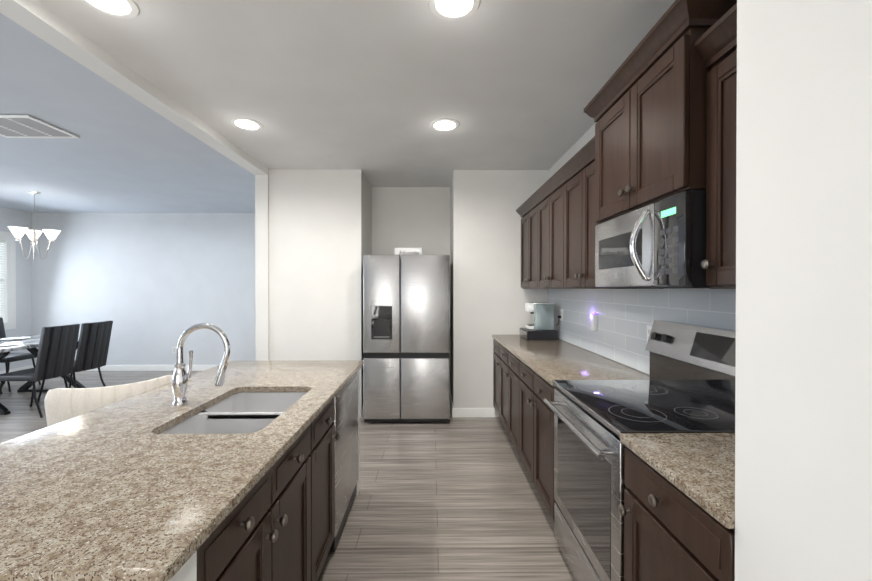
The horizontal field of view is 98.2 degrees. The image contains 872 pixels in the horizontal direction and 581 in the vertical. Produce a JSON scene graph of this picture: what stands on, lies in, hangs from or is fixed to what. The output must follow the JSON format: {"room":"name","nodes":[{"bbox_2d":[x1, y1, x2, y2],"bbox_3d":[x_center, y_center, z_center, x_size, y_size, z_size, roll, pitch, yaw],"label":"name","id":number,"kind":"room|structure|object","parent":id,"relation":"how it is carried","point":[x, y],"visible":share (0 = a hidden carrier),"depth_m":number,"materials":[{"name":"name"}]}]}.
{"room":"kitchen","nodes":[
{"label":"kitchen","id":0,"kind":"room"},
{"bbox_2d":[0,207,31,370],"bbox_3d":[-7.017,0.047,1.764,0.140,2.740,9.850,0,0,-1],"label":"wall","id":1,"kind":"structure","parent":0,"point":[13,217],"depth_m":6.37,"materials":[{"name":"paint"}]},
{"bbox_2d":[0,231,15,329],"bbox_3d":[-7.030,-0.156,5.643,0.150,1.585,1.260,0,0,-1],"label":"window","id":2,"kind":"structure","parent":1,"relation":"in","point":[7,277],"depth_m":6.16,"materials":[{"name":"white"}]},
{"bbox_2d":[0,365,31,373],"bbox_3d":[-6.973,1.349,5.181,0.014,0.100,2.670,0,0,-1],"label":"baseboard","id":3,"kind":"structure","parent":1,"relation":"attached to","point":[26,367],"depth_m":6.29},
{"bbox_2d":[31,213,255,364],"bbox_3d":[-4.570,0.021,6.638,5.130,2.740,0.150,0,0,-1],"label":"wall","id":4,"kind":"structure","parent":0,"point":[153,287],"depth_m":6.56,"materials":[{"name":"paint"}]},
{"bbox_2d":[32,365,217,370],"bbox_3d":[-4.499,1.342,6.563,4.990,0.100,0.014,0,0,-1],"label":"baseboard","id":5,"kind":"structure","parent":4,"relation":"attached to","point":[107,367],"depth_m":6.55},
{"bbox_2d":[172,347,176,352],"bbox_3d":[-4.543,1.034,6.564,0.072,0.115,0.008,0,0,-1],"label":"outlet","id":6,"kind":"object","parent":4,"relation":"attached to","point":[174,349],"visible":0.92,"depth_m":6.56,"materials":[{"name":"white plastic"}]},
{"bbox_2d":[0,371,575,580],"bbox_3d":[-2.837,1.467,1.762,8.700,0.100,10.050,0,0,-1],"label":"floor","id":7,"kind":"structure","parent":0,"point":[456,499],"depth_m":2.50,"materials":[{"name":"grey wood"}]},
{"bbox_2d":[0,317,40,391],"bbox_3d":[-6.178,0.900,5.402,0.632,1.004,0.422,0,0,-1],"label":"dining chair","id":8,"kind":"object","parent":7,"relation":"on","point":[9,358],"visible":0.6,"depth_m":5.45,"materials":[{"name":"black leather"}]},
{"bbox_2d":[0,324,79,417],"bbox_3d":[-4.587,0.905,4.367,0.632,1.004,0.422,0,0,-1],"label":"dining chair","id":9,"kind":"object","parent":7,"relation":"on","point":[56,351],"visible":1,"depth_m":4.28,"materials":[{"name":"black leather"}]},
{"bbox_2d":[0,334,85,414],"bbox_3d":[-5.316,1.018,4.760,1.000,0.773,1.600,0,0,-1],"label":"dining table","id":10,"kind":"object","parent":7,"relation":"on","point":[30,343],"visible":0.58,"depth_m":4.88,"materials":[{"name":"stone"}]},
{"bbox_2d":[37,321,112,402],"bbox_3d":[-4.582,0.903,4.827,0.632,1.004,0.422,0,0,-1],"label":"dining chair","id":11,"kind":"object","parent":7,"relation":"on","point":[93,345],"visible":0.81,"depth_m":4.76,"materials":[{"name":"black leather"}]},
{"bbox_2d":[44,375,171,425],"bbox_3d":[-1.778,0.948,2.103,0.562,0.936,0.544,0,0,-1],"label":"counter stool","id":12,"kind":"object","parent":7,"relation":"on","point":[62,404],"visible":0.31,"depth_m":1.86,"materials":[{"name":"beige fabric"}]},
{"bbox_2d":[164,367,360,580],"bbox_3d":[-0.862,0.974,1.683,0.738,0.885,1.996,0,0,-1],"label":"kitchen island","id":13,"kind":"object","parent":7,"relation":"on","point":[285,527],"depth_m":1.42,"materials":[{"name":"brown wood"}]},
{"bbox_2d":[0,360,362,580],"bbox_3d":[-0.972,0.517,1.680,0.942,0.030,2.010,0,0,-1],"label":"island countertop","id":14,"kind":"structure","parent":13,"relation":"on","point":[106,493],"depth_m":1.03,"materials":[{"name":"beige stone"}]},
{"bbox_2d":[168,323,231,406],"bbox_3d":[-1.041,0.323,1.696,0.254,0.357,0.100,0,0,-1],"label":"faucet","id":15,"kind":"object","parent":14,"relation":"on","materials":[{"name":"silver metal"}]},
{"bbox_2d":[164,391,299,430],"bbox_3d":[-0.831,0.627,1.652,0.416,0.213,0.656,0,0,-1],"label":"sink","id":16,"kind":"object","parent":14,"relation":"in","point":[241,410],"depth_m":1.65,"materials":[{"name":"silver metal"}]},
{"bbox_2d":[330,372,357,551],"bbox_3d":[-0.549,0.963,2.292,0.042,0.842,0.608,0,0,-1],"label":"dishwasher","id":17,"kind":"object","parent":13,"relation":"in","point":[345,422],"depth_m":2.21,"materials":[{"name":"silver metal"}]},
{"bbox_2d":[363,255,449,421],"bbox_3d":[-0.312,0.513,4.383,0.905,1.780,0.907,0,0,-1],"label":"refrigerator","id":18,"kind":"object","parent":7,"relation":"on","point":[406,337],"visible":1,"depth_m":3.94,"materials":[{"name":"silver metal"}]},
{"bbox_2d":[395,248,421,255],"bbox_3d":[-0.314,-0.417,4.266,0.305,0.128,0.070,0,0,-1],"label":"sign","id":19,"kind":"object","parent":18,"relation":"on","point":[408,251],"visible":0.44,"depth_m":4.26,"materials":[{"name":"white plastic"}]},
{"bbox_2d":[493,340,495,409],"bbox_3d":[0.944,0.963,3.957,0.616,0.885,0.482,0,0,-1],"label":"base cabinet","id":20,"kind":"object","parent":7,"relation":"on","point":[494,341],"depth_m":4.13,"materials":[{"name":"brown wood"}]},
{"bbox_2d":[496,344,515,447],"bbox_3d":[0.950,0.966,3.360,0.616,0.885,0.962,0,0,-1],"label":"base cabinet","id":21,"kind":"object","parent":7,"relation":"on","point":[505,362],"depth_m":3.42,"materials":[{"name":"brown wood"}]},
{"bbox_2d":[516,360,556,520],"bbox_3d":[0.958,0.970,2.553,0.616,0.885,0.900,0,0,-1],"label":"base cabinet","id":22,"kind":"object","parent":7,"relation":"on","point":[534,419],"depth_m":2.46,"materials":[{"name":"brown wood"}]},
{"bbox_2d":[492,336,649,383],"bbox_3d":[0.946,0.510,3.148,0.630,0.030,2.096,0,0,-1],"label":"countertop","id":23,"kind":"structure","parent":22,"relation":"on","point":[551,360],"depth_m":2.65,"materials":[{"name":"beige stone"}]},
{"bbox_2d":[520,302,557,339],"bbox_3d":[1.041,0.307,3.883,0.312,0.366,0.330,0,0,-1],"label":"coffee maker","id":24,"kind":"object","parent":23,"relation":"on","point":[541,327],"visible":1,"depth_m":3.77,"materials":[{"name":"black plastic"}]},
{"bbox_2d":[544,320,735,580],"bbox_3d":[0.927,0.792,1.721,0.678,1.250,0.749,0,0,-1],"label":"range","id":25,"kind":"object","parent":7,"relation":"on","point":[688,386],"visible":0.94,"depth_m":1.65,"materials":[{"name":"silver metal"}]},
{"bbox_2d":[618,448,734,580],"bbox_3d":[0.972,0.978,1.099,0.616,0.885,0.487,0,0,-1],"label":"base cabinet","id":26,"kind":"object","parent":7,"relation":"on","point":[667,538],"depth_m":1.09,"materials":[{"name":"brown wood"}]},
{"bbox_2d":[620,433,734,531],"bbox_3d":[0.966,0.520,1.097,0.630,0.030,0.489,0,0,-1],"label":"countertop","id":27,"kind":"structure","parent":26,"relation":"on","point":[700,467],"depth_m":1.11,"materials":[{"name":"beige stone"}]},
{"bbox_2d":[0,0,674,212],"bbox_3d":[-2.837,-1.373,1.747,8.700,0.100,10.050,0,0,-1],"label":"ceiling","id":28,"kind":"structure","parent":0,"point":[372,90],"depth_m":2.53,"materials":[{"name":"paint"}]},
{"bbox_2d":[7,191,60,259],"bbox_3d":[-5.454,-0.881,5.118,0.491,0.917,0.477,0,0,-1],"label":"chandelier","id":29,"kind":"object","parent":28,"relation":"hanging from","point":[33,235],"visible":1,"depth_m":5.14,"materials":[{"name":"white glass"}]},
{"bbox_2d":[0,114,79,137],"bbox_3d":[-3.390,-1.323,3.057,0.620,0.014,0.420,0,0,-1],"label":"ceiling vent","id":30,"kind":"object","parent":28,"relation":"in","point":[20,126],"visible":1,"depth_m":3.08,"materials":[{"name":"white metal"}]},
{"bbox_2d":[81,0,139,18],"bbox_3d":[-1.497,-1.317,1.715,0.242,0.010,0.242,0,0,-1],"label":"recessed light","id":31,"kind":"object","parent":28,"relation":"in","point":[126,9],"visible":1,"depth_m":1.76,"materials":[{"name":"white plastic"}]},
{"bbox_2d":[0,0,267,174],"bbox_3d":[-1.875,-1.279,0.509,0.140,0.075,7.255,0,0,-1],"label":"header beam","id":32,"kind":"structure","parent":28,"relation":"attached to","point":[43,22],"depth_m":2.17,"materials":[{"name":"white paint"}]},
{"bbox_2d":[230,117,262,130],"bbox_3d":[-1.509,-1.324,3.015,0.242,0.010,0.242,0,0,-1],"label":"recessed light","id":33,"kind":"object","parent":28,"relation":"in","point":[244,123],"visible":1,"depth_m":3.00,"materials":[{"name":"white plastic"}]},
{"bbox_2d":[430,118,459,131],"bbox_3d":[0.071,-1.324,3.030,0.242,0.010,0.242,0,0,-1],"label":"recessed light","id":34,"kind":"object","parent":28,"relation":"in","point":[444,124],"visible":1,"depth_m":3.01,"materials":[{"name":"white plastic"}]},
{"bbox_2d":[428,0,480,20],"bbox_3d":[0.083,-1.318,1.730,0.242,0.010,0.242,0,0,-1],"label":"recessed light","id":35,"kind":"object","parent":28,"relation":"in","point":[452,10],"visible":1,"depth_m":1.76,"materials":[{"name":"white plastic"}]},
{"bbox_2d":[255,169,548,416],"bbox_3d":[-0.368,0.032,4.638,3.233,2.740,0.960,0,0,-1],"label":"wall","id":36,"kind":"structure","parent":0,"point":[319,233],"depth_m":4.13,"materials":[{"name":"paint"}]},
{"bbox_2d":[450,391,453,416],"bbox_3d":[0.183,1.352,4.529,0.014,0.100,0.694,0,0,-1],"label":"baseboard","id":37,"kind":"structure","parent":36,"relation":"attached to","point":[451,404],"depth_m":4.34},
{"bbox_2d":[454,408,494,416],"bbox_3d":[0.424,1.354,4.191,0.450,0.100,0.014,0,0,-1],"label":"baseboard","id":38,"kind":"structure","parent":36,"relation":"attached to","point":[472,412],"depth_m":4.18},
{"bbox_2d":[549,0,871,580],"bbox_3d":[1.037,0.047,1.842,0.756,2.740,9.850,0,0,-1],"label":"wall","id":39,"kind":"structure","parent":0,"point":[803,443],"depth_m":0.69,"materials":[{"name":"paint"}]},
{"bbox_2d":[520,192,535,288],"bbox_3d":[1.091,-0.455,3.768,0.326,0.872,0.733,0,0,-1],"label":"upper cabinet","id":40,"kind":"object","parent":39,"relation":"attached to","point":[528,209],"depth_m":3.77,"materials":[{"name":"brown wood"}]},
{"bbox_2d":[536,172,559,288],"bbox_3d":[1.098,-0.451,3.117,0.326,0.872,0.789,0,0,-1],"label":"upper cabinet","id":41,"kind":"object","parent":39,"relation":"attached to","point":[548,197],"depth_m":3.14,"materials":[{"name":"brown wood"}]},
{"bbox_2d":[560,140,663,288],"bbox_3d":[1.104,-0.448,2.466,0.326,0.872,0.733,0,0,-1],"label":"upper cabinet","id":42,"kind":"object","parent":39,"relation":"attached to","point":[577,234],"depth_m":2.52,"materials":[{"name":"brown wood"}]},
{"bbox_2d":[548,289,735,374],"bbox_3d":[1.264,0.243,2.525,0.008,0.507,3.346,0,0,-1],"label":"tile backsplash","id":43,"kind":"structure","parent":39,"relation":"attached to","point":[626,317],"depth_m":2.46,"materials":[{"name":"white tile"}]},
{"bbox_2d":[557,309,562,324],"bbox_3d":[1.225,0.267,3.760,0.047,0.166,0.072,0,0,-1],"label":"electrical outlet","id":44,"kind":"object","parent":43,"relation":"attached to","point":[560,316],"visible":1,"depth_m":3.74,"materials":[{"name":"white plastic"}]},
{"bbox_2d":[590,313,597,330],"bbox_3d":[1.241,0.246,2.976,0.030,0.140,0.084,0,0,-1],"label":"electrical outlet","id":45,"kind":"object","parent":43,"relation":"attached to","point":[593,321],"visible":1,"depth_m":2.94,"materials":[{"name":"white plastic"}]},
{"bbox_2d":[647,325,651,341],"bbox_3d":[1.259,0.265,2.220,0.008,0.116,0.072,0,0,-1],"label":"electrical outlet","id":46,"kind":"object","parent":43,"relation":"attached to","point":[649,327],"visible":0.42,"depth_m":2.23,"materials":[{"name":"white plastic"}]},
{"bbox_2d":[592,0,736,227],"bbox_3d":[1.076,-0.695,1.715,0.396,0.660,0.745,0,0,-1],"label":"upper cabinet","id":47,"kind":"object","parent":39,"relation":"attached to","point":[660,108],"depth_m":1.52,"materials":[{"name":"brown wood"}]},
{"bbox_2d":[595,190,709,287],"bbox_3d":[1.040,-0.186,1.717,0.465,0.350,0.745,0,0,-1],"label":"microwave","id":48,"kind":"object","parent":47,"relation":"attached to","point":[660,244],"visible":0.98,"depth_m":1.51,"materials":[{"name":"silver metal"}]},
{"bbox_2d":[700,4,736,288],"bbox_3d":[1.117,-0.441,1.096,0.326,0.872,0.493,0,0,-1],"label":"upper cabinet","id":49,"kind":"object","parent":39,"relation":"attached to","point":[720,41],"depth_m":1.27,"materials":[{"name":"brown wood"}]}
]}

